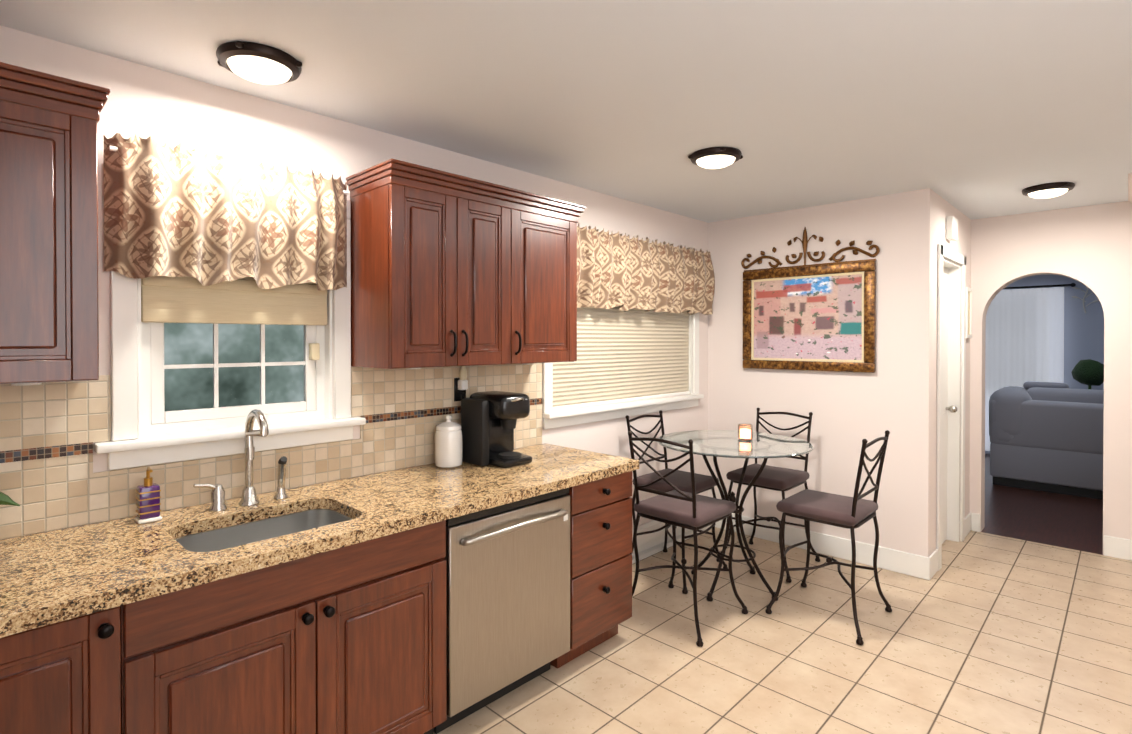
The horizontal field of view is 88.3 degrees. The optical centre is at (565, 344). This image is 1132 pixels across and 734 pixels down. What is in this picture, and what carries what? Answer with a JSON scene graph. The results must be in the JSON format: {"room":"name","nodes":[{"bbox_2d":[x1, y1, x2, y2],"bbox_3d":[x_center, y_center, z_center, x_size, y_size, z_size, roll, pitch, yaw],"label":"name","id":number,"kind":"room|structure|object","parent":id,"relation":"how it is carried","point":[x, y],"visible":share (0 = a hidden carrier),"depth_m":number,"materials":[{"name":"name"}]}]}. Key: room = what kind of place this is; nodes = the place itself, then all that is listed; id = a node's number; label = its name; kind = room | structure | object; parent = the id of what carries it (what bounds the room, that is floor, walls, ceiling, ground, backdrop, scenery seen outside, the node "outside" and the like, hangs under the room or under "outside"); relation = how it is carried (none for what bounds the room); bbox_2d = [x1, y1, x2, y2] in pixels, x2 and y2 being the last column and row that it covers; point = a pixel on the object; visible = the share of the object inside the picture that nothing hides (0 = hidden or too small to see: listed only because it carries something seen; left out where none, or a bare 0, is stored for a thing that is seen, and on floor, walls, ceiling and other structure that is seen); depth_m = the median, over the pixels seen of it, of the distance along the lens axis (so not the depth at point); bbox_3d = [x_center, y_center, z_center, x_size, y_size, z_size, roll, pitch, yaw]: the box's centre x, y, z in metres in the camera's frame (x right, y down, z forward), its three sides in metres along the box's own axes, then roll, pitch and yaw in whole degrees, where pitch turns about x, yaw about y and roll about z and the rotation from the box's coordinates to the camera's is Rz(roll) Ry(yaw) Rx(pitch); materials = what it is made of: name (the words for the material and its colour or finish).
{"room":"kitchen","nodes":[
{"label":"kitchen","id":0,"kind":"room"},
{"bbox_2d":[0,25,707,539],"bbox_3d":[-0.568,0.251,3.013,0.160,2.420,5.350,0,1,44],"label":"wall","id":1,"kind":"structure","parent":0,"point":[162,107],"depth_m":2.35,"materials":[{"name":"paint"}]},
{"bbox_2d":[0,62,109,385],"bbox_3d":[-1.756,-0.294,1.379,0.387,0.823,1.028,0,1,44],"label":"upper cabinet","id":2,"kind":"object","parent":1,"relation":"attached to","point":[49,325],"visible":1,"depth_m":1.55,"materials":[{"name":"brown wood"}]},
{"bbox_2d":[94,200,365,470],"bbox_3d":[-1.240,-0.101,2.238,0.185,1.025,0.909,0,1,44],"label":"window","id":3,"kind":"structure","parent":1,"relation":"in","point":[173,377],"depth_m":2.20,"materials":[{"name":"white wood"}]},
{"bbox_2d":[103,132,349,290],"bbox_3d":[-1.171,-0.455,2.142,0.125,0.490,0.817,0,1,44],"label":"valance","id":4,"kind":"object","parent":3,"relation":"attached to","point":[209,217],"visible":1,"depth_m":2.06,"materials":[{"name":"fabric"}]},
{"bbox_2d":[141,275,326,325],"bbox_3d":[-1.236,-0.296,2.232,0.036,0.435,0.643,0,1,44],"label":"blind","id":5,"kind":"object","parent":3,"relation":"attached to","point":[244,300],"visible":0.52,"depth_m":2.19,"materials":[{"name":"beige fabric"}]},
{"bbox_2d":[0,363,541,538],"bbox_3d":[-1.194,0.337,2.240,0.011,0.477,3.040,0,1,44],"label":"backsplash","id":6,"kind":"structure","parent":1,"relation":"attached to","point":[50,434],"depth_m":2.08,"materials":[{"name":"tile"}]},
{"bbox_2d":[454,366,467,400],"bbox_3d":[-0.499,0.291,2.920,0.048,0.391,0.118,0,1,44],"label":"plug","id":7,"kind":"object","parent":6,"relation":"attached to","point":[460,385],"visible":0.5,"depth_m":2.89,"materials":[{"name":"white plastic"}]},
{"bbox_2d":[346,159,585,368],"bbox_3d":[-0.420,-0.305,2.764,0.387,0.823,1.113,0,1,44],"label":"upper cabinet","id":8,"kind":"object","parent":1,"relation":"attached to","point":[448,269],"visible":1,"depth_m":2.50,"materials":[{"name":"brown wood"}]},
{"bbox_2d":[542,312,703,429],"bbox_3d":[0.421,-0.081,3.960,0.185,1.130,1.674,0,1,44],"label":"window","id":9,"kind":"structure","parent":1,"relation":"in","point":[557,419],"depth_m":3.83,"materials":[{"name":"white wood"}]},
{"bbox_2d":[553,306,688,410],"bbox_3d":[0.422,-0.083,3.958,0.034,0.939,1.498,0,1,44],"label":"window blind","id":10,"kind":"object","parent":9,"relation":"attached to","point":[634,354],"visible":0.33,"depth_m":3.91,"materials":[{"name":"fabric"}]},
{"bbox_2d":[577,223,714,315],"bbox_3d":[0.511,-0.469,3.886,0.125,0.509,1.787,0,1,44],"label":"valance","id":11,"kind":"object","parent":9,"relation":"attached to","point":[625,273],"visible":0.9,"depth_m":3.85,"materials":[{"name":"fabric"}]},
{"bbox_2d":[632,520,711,563],"bbox_3d":[0.575,1.350,4.038,0.070,0.207,1.640,0,1,44],"label":"baseboard heater","id":12,"kind":"object","parent":1,"relation":"attached to","point":[649,544],"visible":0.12,"depth_m":4.05,"materials":[{"name":"white metal"}]},
{"bbox_2d":[0,0,1131,222],"bbox_3d":[2.600,-1.012,3.414,5.800,0.100,10.340,0,1,44],"label":"ceiling","id":13,"kind":"structure","parent":0,"point":[980,108],"depth_m":2.13,"materials":[{"name":"paint"}]},
{"bbox_2d":[216,41,301,84],"bbox_3d":[-1.023,-0.919,1.949,0.254,0.062,0.254,0,1,44],"label":"ceiling light","id":14,"kind":"object","parent":13,"relation":"attached to","point":[259,63],"visible":1,"depth_m":1.89,"materials":[{"name":"white glass"}]},
{"bbox_2d":[688,147,742,168],"bbox_3d":[0.755,-0.927,2.943,0.254,0.062,0.254,0,1,44],"label":"ceiling light","id":15,"kind":"object","parent":13,"relation":"attached to","point":[715,157],"visible":1,"depth_m":2.88,"materials":[{"name":"white glass"}]},
{"bbox_2d":[1022,182,1074,198],"bbox_3d":[2.954,-0.931,3.573,0.254,0.062,0.254,0,1,44],"label":"ceiling light","id":16,"kind":"object","parent":13,"relation":"attached to","point":[1047,190],"visible":1,"depth_m":3.51,"materials":[{"name":"white glass"}]},
{"bbox_2d":[434,454,1131,733],"bbox_3d":[2.600,1.488,3.433,5.800,0.060,10.340,0,1,44],"label":"floor","id":17,"kind":"structure","parent":0,"point":[982,633],"depth_m":2.79,"materials":[{"name":"tile"}]},
{"bbox_2d":[0,606,120,733],"bbox_3d":[-1.583,1.051,1.207,0.871,0.848,1.004,0,1,44],"label":"base cabinet","id":18,"kind":"object","parent":17,"relation":"on","point":[62,677],"visible":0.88,"depth_m":1.34,"materials":[{"name":"brown wood"}]},
{"bbox_2d":[0,443,638,637],"bbox_3d":[-0.869,0.693,1.945,0.872,0.228,3.062,0,1,44],"label":"countertop","id":19,"kind":"structure","parent":18,"relation":"on","point":[52,577],"depth_m":1.87,"materials":[{"name":"stone"}]},
{"bbox_2d":[0,492,19,505],"bbox_3d":[-1.616,0.414,1.603,0.159,0.333,0.168,0,1,44],"label":"plant","id":20,"kind":"object","parent":19,"relation":"on","point":[5,499],"visible":1,"depth_m":1.64,"materials":[{"name":"green plant"}]},
{"bbox_2d":[135,467,161,523],"bbox_3d":[-1.369,0.490,1.911,0.073,0.177,0.064,0,1,44],"label":"soap bottle","id":21,"kind":"object","parent":19,"relation":"on","point":[148,503],"visible":1,"depth_m":1.90,"materials":[{"name":"purple plastic"}]},
{"bbox_2d":[193,409,287,511],"bbox_3d":[-1.117,0.403,2.050,0.197,0.348,0.310,0,1,44],"label":"faucet","id":22,"kind":"object","parent":19,"relation":"on","point":[249,497],"visible":1,"depth_m":2.09,"materials":[{"name":"silver metal"}]},
{"bbox_2d":[435,415,462,467],"bbox_3d":[-0.553,0.452,2.749,0.128,0.240,0.128,0,1,44],"label":"canister","id":23,"kind":"object","parent":19,"relation":"on","point":[448,444],"visible":1,"depth_m":2.70,"materials":[{"name":"white ceramic"}]},
{"bbox_2d":[461,391,531,467],"bbox_3d":[-0.335,0.404,2.819,0.296,0.335,0.234,0,1,44],"label":"coffee maker","id":24,"kind":"object","parent":19,"relation":"on","point":[488,421],"visible":0.98,"depth_m":2.76,"materials":[{"name":"black plastic"}]},
{"bbox_2d":[120,520,446,733],"bbox_3d":[-0.975,1.045,1.973,0.684,0.848,0.938,0,1,44],"label":"base cabinet","id":25,"kind":"object","parent":17,"relation":"on","point":[350,639],"visible":0.94,"depth_m":1.73,"materials":[{"name":"brown wood"}]},
{"bbox_2d":[434,488,569,733],"bbox_3d":[-0.413,1.042,2.536,0.710,0.845,0.642,0,1,44],"label":"dishwasher","id":26,"kind":"object","parent":17,"relation":"on","point":[507,598],"visible":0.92,"depth_m":2.29,"materials":[{"name":"silver metal"}]},
{"bbox_2d":[550,471,631,668],"bbox_3d":[-0.044,1.038,2.937,0.684,0.848,0.439,0,1,44],"label":"drawers","id":27,"kind":"object","parent":17,"relation":"on","point":[600,560],"visible":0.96,"depth_m":2.70,"materials":[{"name":"brown wood"}]},
{"bbox_2d":[625,410,727,593],"bbox_3d":[0.694,0.956,3.739,0.501,0.998,0.510,0,1,44],"label":"chair","id":28,"kind":"object","parent":17,"relation":"on","point":[679,480],"visible":0.73,"depth_m":3.72,"materials":[{"name":"brown metal"}]},
{"bbox_2d":[628,431,747,646],"bbox_3d":[0.637,0.961,3.151,0.510,0.998,0.501,0,1,44],"label":"chair","id":29,"kind":"object","parent":17,"relation":"on","point":[694,511],"visible":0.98,"depth_m":3.07,"materials":[{"name":"brown metal"}]},
{"bbox_2d":[658,430,813,601],"bbox_3d":[1.000,1.020,3.500,0.900,0.875,0.900,0,1,44],"label":"table","id":30,"kind":"object","parent":17,"relation":"on","point":[715,444],"visible":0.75,"depth_m":3.43,"materials":[{"name":"clear glass"}]},
{"bbox_2d":[737,424,752,440],"bbox_3d":[1.091,0.534,3.547,0.092,0.093,0.092,0,1,44],"label":"candle","id":31,"kind":"object","parent":30,"relation":"on","point":[745,432],"visible":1,"depth_m":3.51,"materials":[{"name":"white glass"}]},
{"bbox_2d":[716,408,819,582],"bbox_3d":[1.355,0.955,3.896,0.510,0.998,0.501,0,1,44],"label":"chair","id":32,"kind":"object","parent":17,"relation":"on","point":[782,480],"visible":0.77,"depth_m":3.88,"materials":[{"name":"brown metal"}]},
{"bbox_2d":[765,430,891,644],"bbox_3d":[1.432,0.961,3.166,0.501,0.998,0.510,0,1,44],"label":"chair","id":33,"kind":"object","parent":17,"relation":"on","point":[848,512],"visible":1,"depth_m":3.10,"materials":[{"name":"brown metal"}]},
{"bbox_2d":[708,188,970,556],"bbox_3d":[2.145,0.239,4.605,1.535,2.420,1.310,0,1,44],"label":"wall block","id":34,"kind":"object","parent":17,"relation":"on","point":[895,394],"visible":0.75,"depth_m":3.91,"materials":[{"name":"paint"}]},
{"bbox_2d":[741,227,879,372],"bbox_3d":[1.683,-0.324,4.111,0.964,1.012,0.048,0,1,44],"label":"picture frame","id":35,"kind":"object","parent":34,"relation":"attached to","point":[817,317],"visible":1,"depth_m":4.07,"materials":[{"name":"paper"}]},
{"bbox_2d":[715,513,929,579],"bbox_3d":[1.691,1.382,4.132,1.548,0.140,0.013,0,1,44],"label":"baseboard","id":36,"kind":"structure","parent":34,"relation":"attached to","point":[910,564],"depth_m":3.94,"materials":[{"name":"white wood"}]},
{"bbox_2d":[928,549,937,579],"bbox_3d":[2.313,1.386,3.671,0.013,0.140,0.214,0,1,44],"label":"baseboard","id":37,"kind":"structure","parent":34,"relation":"attached to","point":[933,557],"depth_m":3.65,"materials":[{"name":"white wood"}]},
{"bbox_2d":[936,244,965,570],"bbox_3d":[2.626,0.403,4.074,0.144,2.100,0.810,0,1,44],"label":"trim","id":38,"kind":"structure","parent":34,"relation":"attached to","point":[956,420],"depth_m":4.28,"materials":[{"name":"white wood"}]},
{"bbox_2d":[942,267,956,543],"bbox_3d":[2.620,0.444,4.079,0.112,2.002,0.634,0,1,44],"label":"hall door","id":39,"kind":"structure","parent":38,"relation":"attached to","point":[946,408],"depth_m":4.24,"materials":[{"name":"white wood"}]},
{"bbox_2d":[946,216,957,240],"bbox_3d":[2.607,-0.781,3.937,0.044,0.150,0.140,0,1,44],"label":"door chime","id":40,"kind":"object","parent":34,"relation":"attached to","point":[951,228],"visible":0.98,"depth_m":3.89,"materials":[{"name":"white plastic"}]},
{"bbox_2d":[966,287,971,337],"bbox_3d":[3.050,-0.240,4.417,0.021,0.380,0.180,0,1,44],"label":"framed picture","id":41,"kind":"object","parent":34,"relation":"attached to","point":[968,312],"visible":0.83,"depth_m":4.43,"materials":[{"name":"white"}]},
{"bbox_2d":[989,381,1103,499],"bbox_3d":[5.386,0.914,5.653,2.002,1.054,0.990,0,1,44],"label":"sofa","id":42,"kind":"object","parent":17,"relation":"on","point":[1046,436],"visible":0.73,"depth_m":5.69,"materials":[{"name":"grey fabric"}]},
{"bbox_2d":[1071,359,1103,388],"bbox_3d":[5.836,0.800,6.495,0.391,1.269,0.375,0,1,44],"label":"topiary","id":43,"kind":"object","parent":17,"relation":"on","point":[1089,372],"visible":0.31,"depth_m":6.42,"materials":[{"name":"green plant"}]},
{"bbox_2d":[985,274,1103,453],"bbox_3d":[6.133,0.220,7.087,5.800,2.420,0.160,0,1,44],"label":"wall","id":44,"kind":"structure","parent":0,"point":[1083,335],"depth_m":6.98,"materials":[{"name":"paint"}]},
{"bbox_2d":[985,283,1075,450],"bbox_3d":[5.405,0.318,7.593,1.860,2.115,0.123,0,1,44],"label":"curtain","id":45,"kind":"object","parent":44,"relation":"hanging from","point":[1024,335],"visible":0.38,"depth_m":7.28,"materials":[{"name":"white fabric"}]},
{"bbox_2d":[1071,278,1098,312],"bbox_3d":[6.170,-0.583,6.917,0.261,0.430,0.028,0,1,44],"label":"decor","id":46,"kind":"object","parent":44,"relation":"attached to","point":[1086,292],"visible":0.58,"depth_m":6.92,"materials":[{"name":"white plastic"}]},
{"bbox_2d":[969,201,1131,539],"bbox_3d":[3.481,0.241,4.338,5.800,2.420,0.160,0,1,44],"label":"wall","id":47,"kind":"structure","parent":0,"point":[1090,247],"depth_m":4.08,"materials":[{"name":"paint"}]},
{"bbox_2d":[965,512,970,536],"bbox_3d":[3.053,1.380,4.439,0.013,0.140,0.299,0,1,44],"label":"baseboard","id":48,"kind":"structure","parent":47,"relation":"attached to","point":[967,523],"depth_m":4.44,"materials":[{"name":"white wood"}]},
{"bbox_2d":[971,513,979,531],"bbox_3d":[3.177,1.379,4.518,0.056,0.140,0.013,0,1,44],"label":"baseboard","id":49,"kind":"structure","parent":47,"relation":"attached to","point":[975,521],"depth_m":4.51,"materials":[{"name":"white wood"}]},
{"bbox_2d":[1103,535,1131,560],"bbox_3d":[4.208,1.387,3.523,1.409,0.140,0.013,0,1,44],"label":"baseboard","id":50,"kind":"structure","parent":47,"relation":"attached to","point":[1117,547],"depth_m":3.96,"materials":[{"name":"white wood"}]},
{"bbox_2d":[1128,173,1131,201],"bbox_3d":[3.940,-0.492,3.152,1.298,0.935,0.898,0,1,44],"label":"ceiling","id":51,"kind":"structure","parent":0,"point":[1129,187],"depth_m":3.55,"materials":[{"name":"paint"}]}
]}

